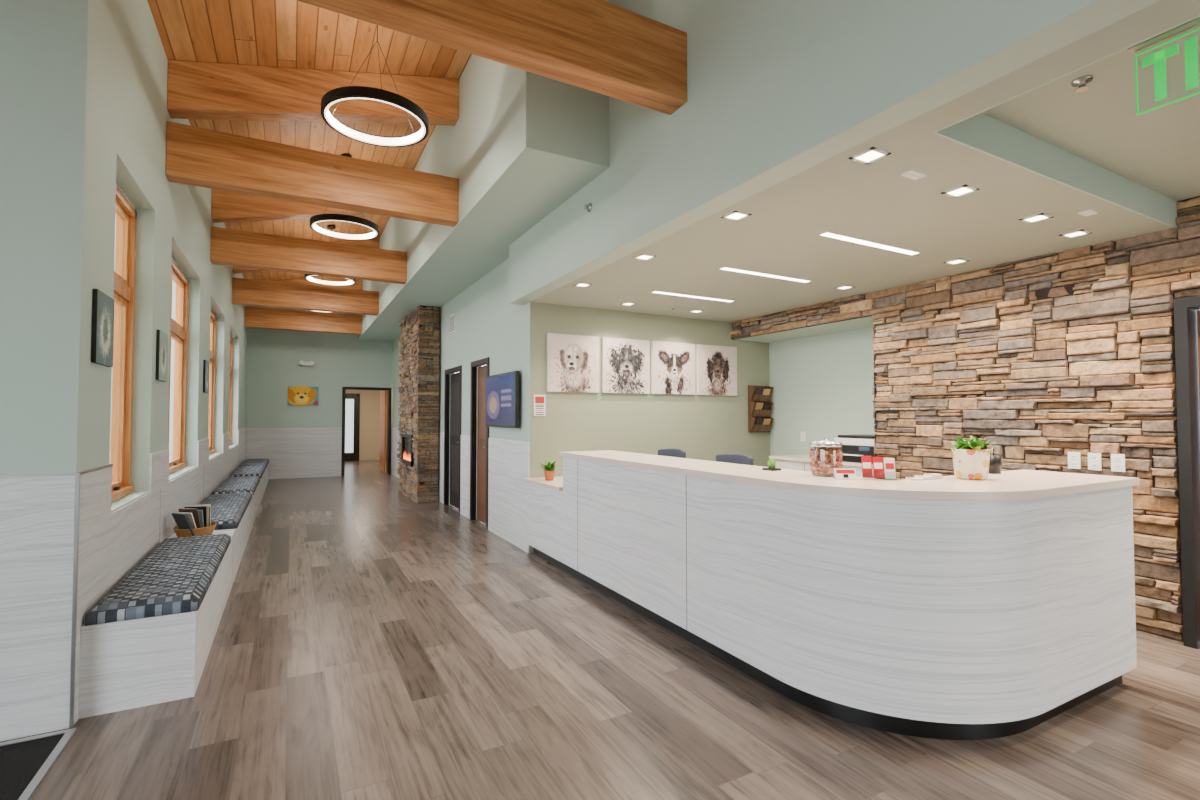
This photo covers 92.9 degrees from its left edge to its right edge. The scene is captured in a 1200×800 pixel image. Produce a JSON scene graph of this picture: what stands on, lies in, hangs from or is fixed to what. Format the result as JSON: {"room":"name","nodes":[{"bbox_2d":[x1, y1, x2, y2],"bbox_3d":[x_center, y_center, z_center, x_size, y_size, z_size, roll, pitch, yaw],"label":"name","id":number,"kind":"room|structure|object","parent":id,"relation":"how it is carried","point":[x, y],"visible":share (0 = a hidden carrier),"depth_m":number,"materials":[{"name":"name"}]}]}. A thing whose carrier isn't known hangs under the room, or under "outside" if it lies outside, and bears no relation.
{"room":"veterinary clinic","nodes":[
{"label":"veterinary clinic","id":0,"kind":"room"},
{"bbox_2d":[0,0,17,475],"bbox_3d":[-3.581,-0.601,2.115,2.103,4.120,0.240,1,-2,-28],"label":"wall","id":1,"kind":"structure","parent":0,"point":[8,8],"depth_m":2.51,"materials":[{"name":"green paint"}]},
{"bbox_2d":[0,475,75,741],"bbox_3d":[-3.415,0.892,2.019,2.343,1.130,0.011,1,-2,-28],"label":"wainscot","id":2,"kind":"structure","parent":1,"relation":"attached to","point":[37,514],"depth_m":2.51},
{"bbox_2d":[4,0,247,512],"bbox_3d":[-5.155,-0.452,7.476,0.240,4.120,11.170,1,-2,-28],"label":"wall","id":3,"kind":"structure","parent":0,"point":[91,114],"depth_m":2.80,"materials":[{"name":"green paint"}]},
{"bbox_2d":[91,289,113,366],"bbox_3d":[-2.531,-0.359,2.905,0.019,0.360,0.300,1,-2,-28],"label":"art print","id":4,"kind":"object","parent":3,"relation":"attached to","point":[102,339],"visible":1,"depth_m":2.86,"materials":[{"name":"paper"}]},
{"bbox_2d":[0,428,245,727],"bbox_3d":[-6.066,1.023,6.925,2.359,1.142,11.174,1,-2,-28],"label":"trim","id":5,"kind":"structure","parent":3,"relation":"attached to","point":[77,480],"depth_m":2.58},
{"bbox_2d":[110,183,136,502],"bbox_3d":[-3.007,-0.363,3.466,0.120,1.956,0.996,1,-2,-28],"label":"window","id":6,"kind":"structure","parent":3,"relation":"in","point":[126,215],"depth_m":3.84,"materials":[{"name":"brown wood"}]},
{"bbox_2d":[69,428,246,723],"bbox_3d":[-5.041,1.044,7.489,0.012,1.130,11.182,1,-2,-28],"label":"wainscot","id":7,"kind":"object","parent":3,"relation":"attached to","point":[111,545],"depth_m":3.40,"materials":[{"name":"laminate"}]},
{"bbox_2d":[155,330,167,381],"bbox_3d":[-3.251,-0.322,4.232,0.019,0.360,0.320,1,-2,-28],"label":"art print","id":8,"kind":"object","parent":3,"relation":"attached to","point":[161,337],"visible":1,"depth_m":4.17,"materials":[{"name":"paper"}]},
{"bbox_2d":[168,258,188,474],"bbox_3d":[-3.943,-0.315,5.193,0.120,1.956,1.626,1,-2,-28],"label":"window","id":9,"kind":"structure","parent":3,"relation":"in","point":[178,327],"depth_m":5.83,"materials":[{"name":"brown wood"}]},
{"bbox_2d":[159,452,238,543],"bbox_3d":[-4.985,0.962,7.400,0.001,0.430,7.204,1,-2,-28],"label":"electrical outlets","id":10,"kind":"object","parent":3,"relation":"attached to","point":[238,452],"visible":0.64,"depth_m":4.24,"materials":[{"name":"grey plastic"}]},
{"bbox_2d":[203,360,208,392],"bbox_3d":[-4.442,-0.261,6.429,0.019,0.360,0.320,1,-2,-28],"label":"art print","id":11,"kind":"object","parent":3,"relation":"attached to","point":[205,362],"visible":1,"depth_m":6.33,"materials":[{"name":"fabric"}]},
{"bbox_2d":[208,310,215,454],"bbox_3d":[-5.142,-0.253,7.403,0.120,1.956,1.596,1,-2,-28],"label":"window","id":12,"kind":"structure","parent":3,"relation":"in","point":[213,317],"depth_m":8.05,"materials":[{"name":"brown wood"}]},
{"bbox_2d":[229,335,232,445],"bbox_3d":[-6.369,-0.190,9.666,0.120,1.956,1.746,1,-2,-28],"label":"window","id":13,"kind":"structure","parent":3,"relation":"in","point":[231,339],"depth_m":10.40,"materials":[{"name":"brown wood"}]},
{"bbox_2d":[244,306,361,334],"bbox_3d":[-6.300,-1.685,12.203,2.215,0.410,0.170,1,-2,-28],"label":"tie beam","id":14,"kind":"structure","parent":0,"point":[255,317],"depth_m":12.10,"materials":[{"name":"brown wood"}]},
{"bbox_2d":[232,277,378,315],"bbox_3d":[-4.980,-1.753,9.768,2.215,0.410,0.170,1,-2,-28],"label":"tie beam","id":15,"kind":"structure","parent":0,"point":[249,292],"depth_m":9.66,"materials":[{"name":"brown wood"}]},
{"bbox_2d":[210,226,406,283],"bbox_3d":[-3.641,-1.822,7.299,2.215,0.410,0.170,1,-2,-28],"label":"tie beam","id":16,"kind":"structure","parent":0,"point":[229,247],"depth_m":7.17,"materials":[{"name":"brown wood"}]},
{"bbox_2d":[147,0,471,280],"bbox_3d":[-3.495,-2.636,4.949,5.700,1.354,17.500,1,-2,-28],"label":"ceiling","id":17,"kind":"structure","parent":0,"point":[272,33],"depth_m":4.63,"materials":[{"name":"brown wood"}]},
{"bbox_2d":[211,189,374,222],"bbox_3d":[-3.641,-2.549,7.319,2.215,0.863,0.170,1,-2,-28],"label":"rafter","id":18,"kind":"object","parent":17,"relation":"attached to","point":[226,206],"depth_m":6.95,"materials":[{"name":"brown wood"}]},
{"bbox_2d":[233,239,378,273],"bbox_3d":[-4.980,-2.480,9.789,2.215,0.863,0.170,1,-2,-28],"label":"rafter","id":19,"kind":"object","parent":17,"relation":"attached to","point":[374,243],"depth_m":10.01,"materials":[{"name":"brown wood"}]},
{"bbox_2d":[167,60,458,125],"bbox_3d":[-2.340,-2.616,4.920,2.215,0.863,0.170,1,-2,-28],"label":"rafter","id":20,"kind":"object","parent":17,"relation":"attached to","point":[195,90],"depth_m":4.71,"materials":[{"name":"brown wood"}]},
{"bbox_2d":[275,276,361,289],"bbox_3d":[-6.300,-2.413,12.223,2.215,0.863,0.170,1,-2,-28],"label":"rafter","id":21,"kind":"object","parent":17,"relation":"attached to","point":[358,285],"depth_m":12.36,"materials":[{"name":"brown wood"}]},
{"bbox_2d":[304,274,355,285],"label":"ring pendant light","id":22,"kind":"object","parent":17,"relation":"hanging from","point":[308,277],"depth_m":9.20,"materials":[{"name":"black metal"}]},
{"bbox_2d":[327,224,335,228],"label":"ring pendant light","id":23,"kind":"object","parent":17,"relation":"hanging from","point":[329,226],"depth_m":8.95,"materials":[{"name":"black metal"}]},
{"bbox_2d":[310,153,378,239],"bbox_3d":[-2.926,-2.382,6.559,0.730,0.868,0.730,1,-2,-28],"label":"ring pendant light","id":24,"kind":"object","parent":17,"relation":"hanging from","point":[314,219],"visible":0.87,"depth_m":6.50,"materials":[{"name":"black metal"}]},
{"bbox_2d":[321,25,428,146],"bbox_3d":[-1.630,-2.449,4.168,0.730,0.868,0.730,1,-2,-28],"label":"ring pendant light","id":25,"kind":"object","parent":17,"relation":"hanging from","point":[333,96],"visible":0.92,"depth_m":4.08,"materials":[{"name":"black metal"}]},
{"bbox_2d":[165,121,458,226],"bbox_3d":[-2.340,-1.889,4.900,2.215,0.410,0.170,1,-2,-28],"label":"tie beam","id":26,"kind":"structure","parent":0,"point":[195,156],"depth_m":4.75,"materials":[{"name":"brown wood"}]},
{"bbox_2d":[246,306,392,427],"bbox_3d":[-6.473,-0.607,13.206,3.377,4.750,0.150,1,-2,-28],"label":"wall","id":27,"kind":"structure","parent":0,"point":[274,356],"depth_m":13.01,"materials":[{"name":"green paint"}]},
{"bbox_2d":[246,427,341,478],"bbox_3d":[-6.864,1.194,12.851,1.895,1.130,0.012,1,-2,-28],"label":"wainscot","id":28,"kind":"object","parent":27,"relation":"attached to","point":[290,452],"depth_m":12.87,"materials":[{"name":"laminate"}]},
{"bbox_2d":[288,386,318,404],"bbox_3d":[-6.739,-0.094,12.944,0.620,0.430,0.029,1,-2,-28],"label":"painting","id":29,"kind":"object","parent":27,"relation":"attached to","point":[297,395],"visible":1,"depth_m":12.93,"materials":[{"name":"fabric"}]},
{"bbox_2d":[299,361,313,365],"bbox_3d":[-6.665,-0.839,12.954,0.300,0.100,0.120,1,-2,-28],"label":"emergency light","id":30,"kind":"object","parent":27,"relation":"attached to","point":[310,363],"visible":1,"depth_m":12.94,"materials":[{"name":"white paint"}]},
{"bbox_2d":[341,387,391,475],"bbox_3d":[-5.585,0.741,13.644,1.098,2.080,0.200,1,-2,-28],"label":"door frame","id":31,"kind":"structure","parent":27,"relation":"in","point":[389,412],"depth_m":13.68,"materials":[{"name":"black wood"}]},
{"bbox_2d":[378,391,386,472],"bbox_3d":[-5.484,0.781,14.346,0.085,2.020,0.880,1,-2,-28],"label":"door","id":32,"kind":"structure","parent":31,"relation":"attached to","point":[383,394],"depth_m":14.18,"materials":[{"name":"brown wood"}]},
{"bbox_2d":[346,390,379,459],"bbox_3d":[-6.600,0.544,15.892,1.650,2.600,4.750,1,-2,-28],"label":"wall","id":33,"kind":"structure","parent":0,"point":[369,437],"depth_m":18.08,"materials":[{"name":"beige paint"}]},
{"bbox_2d":[345,393,359,460],"bbox_3d":[-7.890,0.846,17.739,0.750,2.100,0.060,1,-2,-28],"label":"door","id":34,"kind":"structure","parent":33,"relation":"in","point":[352,406],"depth_m":17.82,"materials":[{"name":"white glass"}]},
{"bbox_2d":[386,391,387,463],"bbox_3d":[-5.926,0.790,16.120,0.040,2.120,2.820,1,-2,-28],"label":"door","id":35,"kind":"structure","parent":33,"relation":"in","point":[387,391],"depth_m":16.68,"materials":[{"name":"brown wood"}]},
{"bbox_2d":[392,258,529,519],"bbox_3d":[-2.838,0.076,9.895,0.120,3.200,9.100,1,-2,-28],"label":"wall","id":36,"kind":"structure","parent":0,"point":[487,325],"depth_m":7.28,"materials":[{"name":"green paint"}]},
{"bbox_2d":[444,365,461,513],"bbox_3d":[-2.192,0.577,8.650,0.118,2.130,0.980,1,-2,-28],"label":"door","id":37,"kind":"structure","parent":36,"relation":"in","point":[453,384],"depth_m":8.82,"materials":[{"name":"black wood"}]},
{"bbox_2d":[450,313,455,332],"bbox_3d":[-2.254,-1.172,8.710,0.016,0.270,0.300,1,-2,-28],"label":"air vent","id":38,"kind":"object","parent":36,"relation":"in","point":[453,316],"visible":1,"depth_m":8.68,"materials":[{"name":"white metal"}]},
{"bbox_2d":[391,427,529,552],"bbox_3d":[-2.893,1.110,9.829,0.012,1.130,9.088,1,-2,-28],"label":"wainscot","id":39,"kind":"structure","parent":36,"relation":"attached to","point":[508,460],"depth_m":6.57,"materials":[{"name":"white laminate"}]},
{"bbox_2d":[470,357,489,529],"bbox_3d":[-1.522,0.542,7.415,0.118,2.130,0.790,1,-2,-28],"label":"door","id":40,"kind":"structure","parent":36,"relation":"in","point":[477,410],"depth_m":7.59,"materials":[{"name":"brown wood"}]},
{"bbox_2d":[485,371,519,427],"bbox_3d":[-1.113,0.007,6.508,0.077,0.610,1.060,1,-2,-28],"label":"television","id":41,"kind":"object","parent":36,"relation":"attached to","point":[502,390],"visible":1,"depth_m":6.37,"materials":[{"name":"black plastic"}]},
{"bbox_2d":[357,0,608,341],"bbox_3d":[-2.725,-2.352,8.915,0.920,1.600,11.050,1,-2,-28],"label":"ceiling soffit","id":42,"kind":"structure","parent":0,"point":[521,144],"depth_m":4.86,"materials":[{"name":"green paint"}]},
{"bbox_2d":[297,0,686,114],"bbox_3d":[-1.813,-1.966,2.150,5.189,0.410,0.170,1,-2,-28],"label":"tie beam","id":43,"kind":"structure","parent":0,"point":[604,47],"depth_m":2.95,"materials":[{"name":"brown wood"}]},
{"bbox_2d":[0,460,1199,799],"bbox_3d":[-2.915,1.682,8.272,9.600,0.100,23.000,1,-2,-28],"label":"floor","id":44,"kind":"structure","parent":0,"point":[371,641],"depth_m":2.69,"materials":[{"name":"brown wood"}]},
{"bbox_2d":[0,727,76,799],"bbox_3d":[-2.576,1.411,0.601,2.280,0.012,3.180,1,-2,-28],"label":"floor mat","id":45,"kind":"object","parent":44,"relation":"on","point":[24,762],"visible":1,"depth_m":2.30,"materials":[{"name":"black rubber"}]},
{"bbox_2d":[79,463,268,718],"bbox_3d":[-4.790,1.400,7.491,0.438,0.420,10.800,1,-2,-28],"label":"bench","id":46,"kind":"object","parent":44,"relation":"on","point":[134,663],"visible":0.69,"depth_m":2.78,"materials":[{"name":"white laminate"}]},
{"bbox_2d":[84,534,230,625],"bbox_3d":[-2.641,1.039,3.551,0.437,0.081,1.790,1,-2,-28],"label":"bench cushion","id":47,"kind":"object","parent":46,"relation":"on","point":[176,577],"depth_m":3.10,"materials":[{"name":"grey fabric"}]},
{"bbox_2d":[171,504,216,536],"bbox_3d":[-3.231,0.979,4.547,0.285,0.256,0.401,1,-2,-28],"label":"basket","id":48,"kind":"object","parent":46,"relation":"on","point":[193,520],"visible":0.8,"depth_m":4.46,"materials":[{"name":"brown wicker"}]},
{"bbox_2d":[178,492,251,529],"bbox_3d":[-3.854,1.101,5.788,0.437,0.081,2.100,1,-2,-28],"label":"bench cushion","id":49,"kind":"object","parent":46,"relation":"on","point":[227,509],"depth_m":5.62,"materials":[{"name":"grey fabric"}]},
{"bbox_2d":[211,476,259,494],"bbox_3d":[-4.914,1.156,7.743,0.437,0.081,1.850,1,-2,-28],"label":"bench cushion","id":50,"kind":"object","parent":46,"relation":"on","point":[242,484],"depth_m":7.40,"materials":[{"name":"grey fabric"}]},
{"bbox_2d":[229,466,264,478],"bbox_3d":[-5.903,1.207,9.567,0.437,0.081,1.700,1,-2,-28],"label":"bench cushion","id":51,"kind":"object","parent":46,"relation":"on","point":[241,471],"depth_m":9.25,"materials":[{"name":"grey fabric"}]},
{"bbox_2d":[239,459,268,467],"bbox_3d":[-6.844,1.255,11.302,0.437,0.081,1.750,1,-2,-28],"label":"bench cushion","id":52,"kind":"object","parent":46,"relation":"on","point":[248,462],"depth_m":11.02,"materials":[{"name":"grey fabric"}]},
{"bbox_2d":[397,305,439,502],"bbox_3d":[-3.227,0.082,10.052,0.376,3.198,1.858,1,-2,-28],"label":"stone fireplace","id":53,"kind":"object","parent":44,"relation":"on","point":[419,341],"visible":1,"depth_m":9.33,"materials":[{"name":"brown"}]},
{"bbox_2d":[658,448,685,457],"bbox_3d":[0.578,1.032,5.804,0.562,1.060,0.589,1,-2,-28],"label":"office chair","id":54,"kind":"object","parent":44,"relation":"on","point":[672,452],"visible":0.08,"depth_m":5.95,"materials":[{"name":"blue fabric"}]},
{"bbox_2d":[716,454,752,464],"bbox_3d":[1.031,1.009,4.969,0.562,1.060,0.589,1,-2,-28],"label":"office chair","id":55,"kind":"object","parent":44,"relation":"on","point":[727,458],"visible":0.06,"depth_m":5.11,"materials":[{"name":"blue fabric"}]},
{"bbox_2d":[769,454,873,476],"bbox_3d":[2.565,1.109,6.199,0.565,0.930,1.395,1,-2,-28],"label":"base cabinet","id":56,"kind":"object","parent":44,"relation":"on","point":[802,462],"visible":0.21,"depth_m":6.33,"materials":[{"name":"white laminate"}]},
{"bbox_2d":[831,434,874,463],"bbox_3d":[2.727,0.499,5.880,0.510,0.270,0.520,1,-2,-28],"label":"printer","id":57,"kind":"object","parent":56,"relation":"on","point":[854,447],"visible":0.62,"depth_m":5.77,"materials":[{"name":"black plastic"}]},
{"bbox_2d":[524,450,1139,739],"bbox_3d":[1.009,0.982,4.366,1.760,1.080,4.220,1,-2,-28],"label":"reception desk","id":58,"kind":"object","parent":44,"relation":"on","point":[952,607],"depth_m":2.65,"materials":[{"name":"white laminate"}]},
{"bbox_2d":[538,459,555,480],"bbox_3d":[-0.520,0.686,5.631,0.212,0.212,0.240,1,-2,-28],"label":"potted plant","id":59,"kind":"object","parent":58,"relation":"on","point":[549,471],"visible":1,"depth_m":5.59,"materials":[{"name":"green plant"}]},
{"bbox_2d":[762,457,780,470],"bbox_3d":[1.012,0.376,3.360,0.070,0.075,0.080,1,-2,-28],"label":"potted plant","id":60,"kind":"object","parent":58,"relation":"on","point":[771,463],"visible":1,"depth_m":3.34,"materials":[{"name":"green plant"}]},
{"bbox_2d":[809,438,842,475],"bbox_3d":[1.214,0.306,3.063,0.170,0.198,0.170,1,-2,-28],"label":"jar","id":61,"kind":"object","parent":58,"relation":"on","point":[824,459],"visible":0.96,"depth_m":3.00,"materials":[{"name":"clear glass"}]},
{"bbox_2d":[834,469,855,478],"bbox_3d":[1.240,0.374,2.887,0.100,0.052,0.041,0,-2,7],"label":"sign","id":62,"kind":"object","parent":58,"relation":"on","point":[838,473],"visible":1,"depth_m":2.88,"materials":[{"name":"white paper"}]},
{"bbox_2d":[861,456,895,478],"bbox_3d":[1.397,0.341,2.856,0.160,0.118,0.080,0,-2,12],"label":"boxes","id":63,"kind":"object","parent":58,"relation":"on","point":[889,463],"visible":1,"depth_m":2.87,"materials":[{"name":"red cardboard"}]},
{"bbox_2d":[905,473,941,480],"bbox_3d":[1.635,0.389,2.878,0.230,0.023,0.078,1,-2,-28],"label":"card stack","id":64,"kind":"object","parent":58,"relation":"on","point":[933,476],"visible":1,"depth_m":2.86,"materials":[{"name":"white paper"}]},
{"bbox_2d":[951,435,994,479],"bbox_3d":[1.895,0.290,2.905,0.222,0.222,0.190,1,-2,-28],"label":"succulent","id":65,"kind":"object","parent":58,"relation":"on","point":[971,458],"visible":1,"depth_m":2.85,"materials":[{"name":"green plant"}]},
{"bbox_2d":[989,448,1001,473],"bbox_3d":[2.194,0.338,3.183,0.080,0.141,0.080,1,-2,-28],"label":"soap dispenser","id":66,"kind":"object","parent":58,"relation":"on","point":[995,460],"visible":0.79,"depth_m":3.15,"materials":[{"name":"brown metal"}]},
{"bbox_2d":[529,302,769,552],"bbox_3d":[0.784,0.188,6.745,3.490,2.800,0.123,1,-2,-28],"label":"wall","id":67,"kind":"structure","parent":0,"point":[705,427],"depth_m":6.51,"materials":[{"name":"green paint"}]},
{"bbox_2d":[534,395,545,415],"bbox_3d":[-0.626,0.055,5.909,0.130,0.220,0.007,1,-2,-28],"label":"notice sign","id":68,"kind":"object","parent":67,"relation":"attached to","point":[539,400],"visible":1,"depth_m":5.91,"materials":[{"name":"paper"}]},
{"bbox_2d":[547,333,598,392],"bbox_3d":[-0.283,-0.390,6.096,0.610,0.610,0.034,1,-2,-28],"label":"canvas","id":69,"kind":"object","parent":67,"relation":"attached to","point":[572,360],"visible":1,"depth_m":6.07,"materials":[{"name":"white fabric"}]},
{"bbox_2d":[602,337,649,393],"bbox_3d":[0.293,-0.381,6.408,0.610,0.610,0.034,1,-2,-28],"label":"canvas","id":70,"kind":"object","parent":67,"relation":"attached to","point":[625,362],"visible":1,"depth_m":6.38,"materials":[{"name":"white fabric"}]},
{"bbox_2d":[651,341,694,394],"bbox_3d":[0.869,-0.372,6.720,0.610,0.610,0.034,1,-2,-28],"label":"canvas","id":71,"kind":"object","parent":67,"relation":"attached to","point":[672,363],"visible":1,"depth_m":6.69,"materials":[{"name":"white fabric"}]},
{"bbox_2d":[696,344,736,395],"bbox_3d":[1.445,-0.364,7.032,0.610,0.610,0.034,1,-2,-28],"label":"canvas","id":72,"kind":"object","parent":67,"relation":"attached to","point":[716,365],"visible":1,"depth_m":7.01,"materials":[{"name":"white fabric"}]},
{"bbox_2d":[748,385,773,431],"bbox_3d":[2.063,0.114,7.306,0.330,0.600,0.118,1,-2,-28],"label":"brochure rack","id":73,"kind":"object","parent":67,"relation":"attached to","point":[760,406],"visible":1,"depth_m":7.26,"materials":[{"name":"brown wood"}]},
{"bbox_2d":[735,316,873,342],"bbox_3d":[2.429,-0.820,6.466,0.610,0.080,1.990,1,-2,-28],"label":"ceiling","id":74,"kind":"structure","parent":0,"point":[865,322],"depth_m":6.41,"materials":[{"name":"grey paint"}]},
{"bbox_2d":[769,327,875,455],"bbox_3d":[2.526,0.279,6.403,0.750,2.600,2.140,1,-2,-28],"label":"wall niche","id":75,"kind":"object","parent":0,"point":[822,385],"visible":0.14,"depth_m":6.76,"materials":[{"name":"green paint"}]},
{"bbox_2d":[801,432,805,440],"bbox_3d":[2.482,0.445,6.966,0.008,0.116,0.072,1,-2,-28],"label":"wall outlet","id":76,"kind":"object","parent":75,"relation":"attached to","point":[803,434],"visible":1,"depth_m":6.96,"materials":[{"name":"white paint"}]},
{"bbox_2d":[509,0,1160,304],"bbox_3d":[1.089,-2.273,2.418,0.159,2.320,8.300,1,-2,-28],"label":"wall header","id":77,"kind":"structure","parent":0,"point":[777,90],"depth_m":2.74,"materials":[{"name":"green paint"}]},
{"bbox_2d":[584,203,591,211],"bbox_3d":[-0.093,-1.478,4.372,0.038,0.070,0.070,1,-2,-28],"label":"sprinkler","id":78,"kind":"object","parent":77,"relation":"attached to","point":[588,207],"visible":1,"depth_m":4.37,"materials":[{"name":"silver metal"}]},
{"bbox_2d":[531,0,1199,321],"bbox_3d":[2.406,-1.157,2.987,2.725,0.120,8.100,1,-2,-28],"label":"ceiling","id":79,"kind":"structure","parent":0,"point":[873,202],"depth_m":3.52,"materials":[{"name":"beige paint"}]},
{"bbox_2d":[574,282,591,286],"bbox_3d":[-0.155,-1.034,5.122,0.124,0.006,0.124,1,-2,-28],"label":"recessed light","id":80,"kind":"object","parent":79,"relation":"in","point":[579,284],"visible":1,"depth_m":5.11,"materials":[{"name":"white paint"}]},
{"bbox_2d":[620,302,635,305],"bbox_3d":[0.295,-1.010,5.992,0.124,0.006,0.124,1,-2,-28],"label":"recessed light","id":81,"kind":"object","parent":79,"relation":"in","point":[625,303],"visible":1,"depth_m":5.97,"materials":[{"name":"white paint"}]},
{"bbox_2d":[633,254,655,260],"bbox_3d":[0.331,-1.059,4.226,0.124,0.006,0.124,1,-2,-28],"label":"recessed light","id":82,"kind":"object","parent":79,"relation":"in","point":[646,257],"visible":1,"depth_m":4.22,"materials":[{"name":"white paint"}]},
{"bbox_2d":[652,291,733,301],"bbox_3d":[0.933,-1.020,5.632,0.980,0.006,0.070,1,-2,-28],"label":"recessed light","id":83,"kind":"object","parent":79,"relation":"in","point":[660,292],"visible":1,"depth_m":5.61,"materials":[{"name":"white paint"}]},
{"bbox_2d":[721,210,751,220],"bbox_3d":[0.803,-1.084,3.356,0.124,0.006,0.124,1,-2,-28],"label":"recessed light","id":84,"kind":"object","parent":79,"relation":"in","point":[736,215],"visible":1,"depth_m":3.35,"materials":[{"name":"white paint"}]},
{"bbox_2d":[719,267,810,282],"bbox_3d":[1.400,-1.044,4.771,0.980,0.006,0.070,1,-2,-28],"label":"recessed light","id":85,"kind":"object","parent":79,"relation":"in","point":[722,268],"visible":1,"depth_m":4.74,"materials":[{"name":"white paint"}]},
{"bbox_2d":[834,285,853,289],"bbox_3d":[2.244,-1.031,5.229,0.124,0.006,0.124,1,-2,-28],"label":"recessed light","id":86,"kind":"object","parent":79,"relation":"in","point":[844,287],"visible":1,"depth_m":5.23,"materials":[{"name":"white paint"}]},
{"bbox_2d":[818,231,920,254],"bbox_3d":[1.867,-1.068,3.910,0.980,0.006,0.070,1,-2,-28],"label":"recessed light","id":87,"kind":"object","parent":79,"relation":"in","point":[826,234],"visible":1,"depth_m":3.88,"materials":[{"name":"white paint"}]},
{"bbox_2d":[849,147,890,164],"bbox_3d":[1.222,-1.105,2.583,0.124,0.006,0.124,1,-2,-28],"label":"recessed light","id":88,"kind":"object","parent":79,"relation":"in","point":[872,154],"visible":1,"depth_m":2.58,"materials":[{"name":"white paint"}]},
{"bbox_2d":[900,170,926,179],"bbox_3d":[1.533,-1.098,2.785,0.120,0.009,0.060,1,-2,-28],"label":"ceiling air vent","id":89,"kind":"object","parent":79,"relation":"attached to","point":[912,174],"depth_m":2.78,"materials":[{"name":"white metal"}]},
{"bbox_2d":[944,258,969,264],"bbox_3d":[2.721,-1.056,4.350,0.124,0.006,0.124,1,-2,-28],"label":"recessed light","id":90,"kind":"object","parent":79,"relation":"in","point":[960,260],"visible":1,"depth_m":4.35,"materials":[{"name":"white paint"}]},
{"bbox_2d":[941,184,978,197],"bbox_3d":[1.889,-1.094,2.989,0.124,0.006,0.124,1,-2,-28],"label":"recessed light","id":91,"kind":"object","parent":79,"relation":"in","point":[965,189],"visible":1,"depth_m":2.99,"materials":[{"name":"white paint"}]},
{"bbox_2d":[1019,213,1053,223],"bbox_3d":[2.600,-1.083,3.397,0.124,0.006,0.124,1,-2,-28],"label":"recessed light","id":92,"kind":"object","parent":79,"relation":"in","point":[1039,217],"visible":1,"depth_m":3.39,"materials":[{"name":"white paint"}]},
{"bbox_2d":[933,15,1199,227],"bbox_3d":[3.460,-1.231,1.228,2.550,0.171,4.000,1,-2,-28],"label":"ceiling soffit","id":93,"kind":"structure","parent":79,"relation":"attached to","point":[981,132],"depth_m":2.83,"materials":[{"name":"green paint"}]},
{"bbox_2d":[1059,229,1091,238],"bbox_3d":[3.078,-1.074,3.691,0.124,0.006,0.124,1,-2,-28],"label":"recessed light","id":94,"kind":"object","parent":79,"relation":"in","point":[1079,232],"visible":1,"depth_m":3.69,"materials":[{"name":"white paint"}]},
{"bbox_2d":[1078,209,1097,215],"bbox_3d":[2.831,-1.083,3.307,0.100,0.010,0.060,1,-2,-28],"label":"plate","id":95,"kind":"object","parent":79,"relation":"attached to","point":[1088,212],"depth_m":3.30,"materials":[{"name":"white plastic"}]},
{"bbox_2d":[871,315,876,478],"bbox_3d":[2.643,0.372,5.430,0.127,2.358,0.030,1,-2,-28],"label":"wall return","id":96,"kind":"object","parent":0,"point":[874,374],"depth_m":5.42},
{"bbox_2d":[729,197,1199,640],"bbox_3d":[2.890,0.176,4.858,0.080,2.716,5.197,1,-2,-28],"label":"wall","id":97,"kind":"structure","parent":0,"point":[1163,251],"depth_m":4.12,"materials":[{"name":"stone"}]},
{"bbox_2d":[1068,452,1080,468],"bbox_3d":[3.310,0.421,3.979,0.008,0.116,0.072,1,-2,-28],"label":"wall outlet","id":98,"kind":"object","parent":97,"relation":"attached to","point":[1074,458],"visible":1,"depth_m":3.98,"materials":[{"name":"white paint"}]},
{"bbox_2d":[1088,453,1101,469],"bbox_3d":[3.364,0.418,3.878,0.008,0.116,0.072,1,-2,-28],"label":"wall outlet","id":99,"kind":"object","parent":97,"relation":"attached to","point":[1094,459],"visible":1,"depth_m":3.88,"materials":[{"name":"white paint"}]},
{"bbox_2d":[1111,454,1124,471],"bbox_3d":[3.424,0.415,3.768,0.008,0.116,0.072,1,-2,-28],"label":"wall outlet","id":100,"kind":"object","parent":97,"relation":"attached to","point":[1117,460],"visible":1,"depth_m":3.77,"materials":[{"name":"white paint"}]},
{"bbox_2d":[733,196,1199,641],"bbox_3d":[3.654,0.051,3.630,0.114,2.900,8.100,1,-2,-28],"label":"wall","id":101,"kind":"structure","parent":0,"point":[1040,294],"depth_m":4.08,"materials":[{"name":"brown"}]},
{"bbox_2d":[1174,296,1199,648],"bbox_3d":[3.863,0.428,3.135,0.190,2.120,0.940,1,-2,-28],"label":"door frame","id":102,"kind":"structure","parent":101,"relation":"in","point":[1186,310],"depth_m":3.48,"materials":[{"name":"black metal"}]},
{"bbox_2d":[982,30,1199,200],"bbox_3d":[3.433,-1.367,1.217,2.839,0.100,4.000,1,-2,-28],"label":"ceiling","id":103,"kind":"structure","parent":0,"point":[1158,150],"depth_m":2.60,"materials":[{"name":"beige paint"}]},
{"bbox_2d":[1071,75,1092,91],"bbox_3d":[1.939,-1.268,2.293,0.070,0.038,0.070,1,-2,-28],"label":"sprinkler","id":104,"kind":"object","parent":103,"relation":"attached to","point":[1080,82],"visible":1,"depth_m":2.28,"materials":[{"name":"silver metal"}]},
{"bbox_2d":[1127,17,1199,115],"bbox_3d":[1.973,-1.153,1.870,0.070,0.290,0.350,1,-2,-28],"label":"exit sign","id":105,"kind":"object","parent":103,"relation":"hanging from","point":[1158,59],"visible":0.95,"depth_m":1.94,"materials":[{"name":"green plastic"}]}
]}

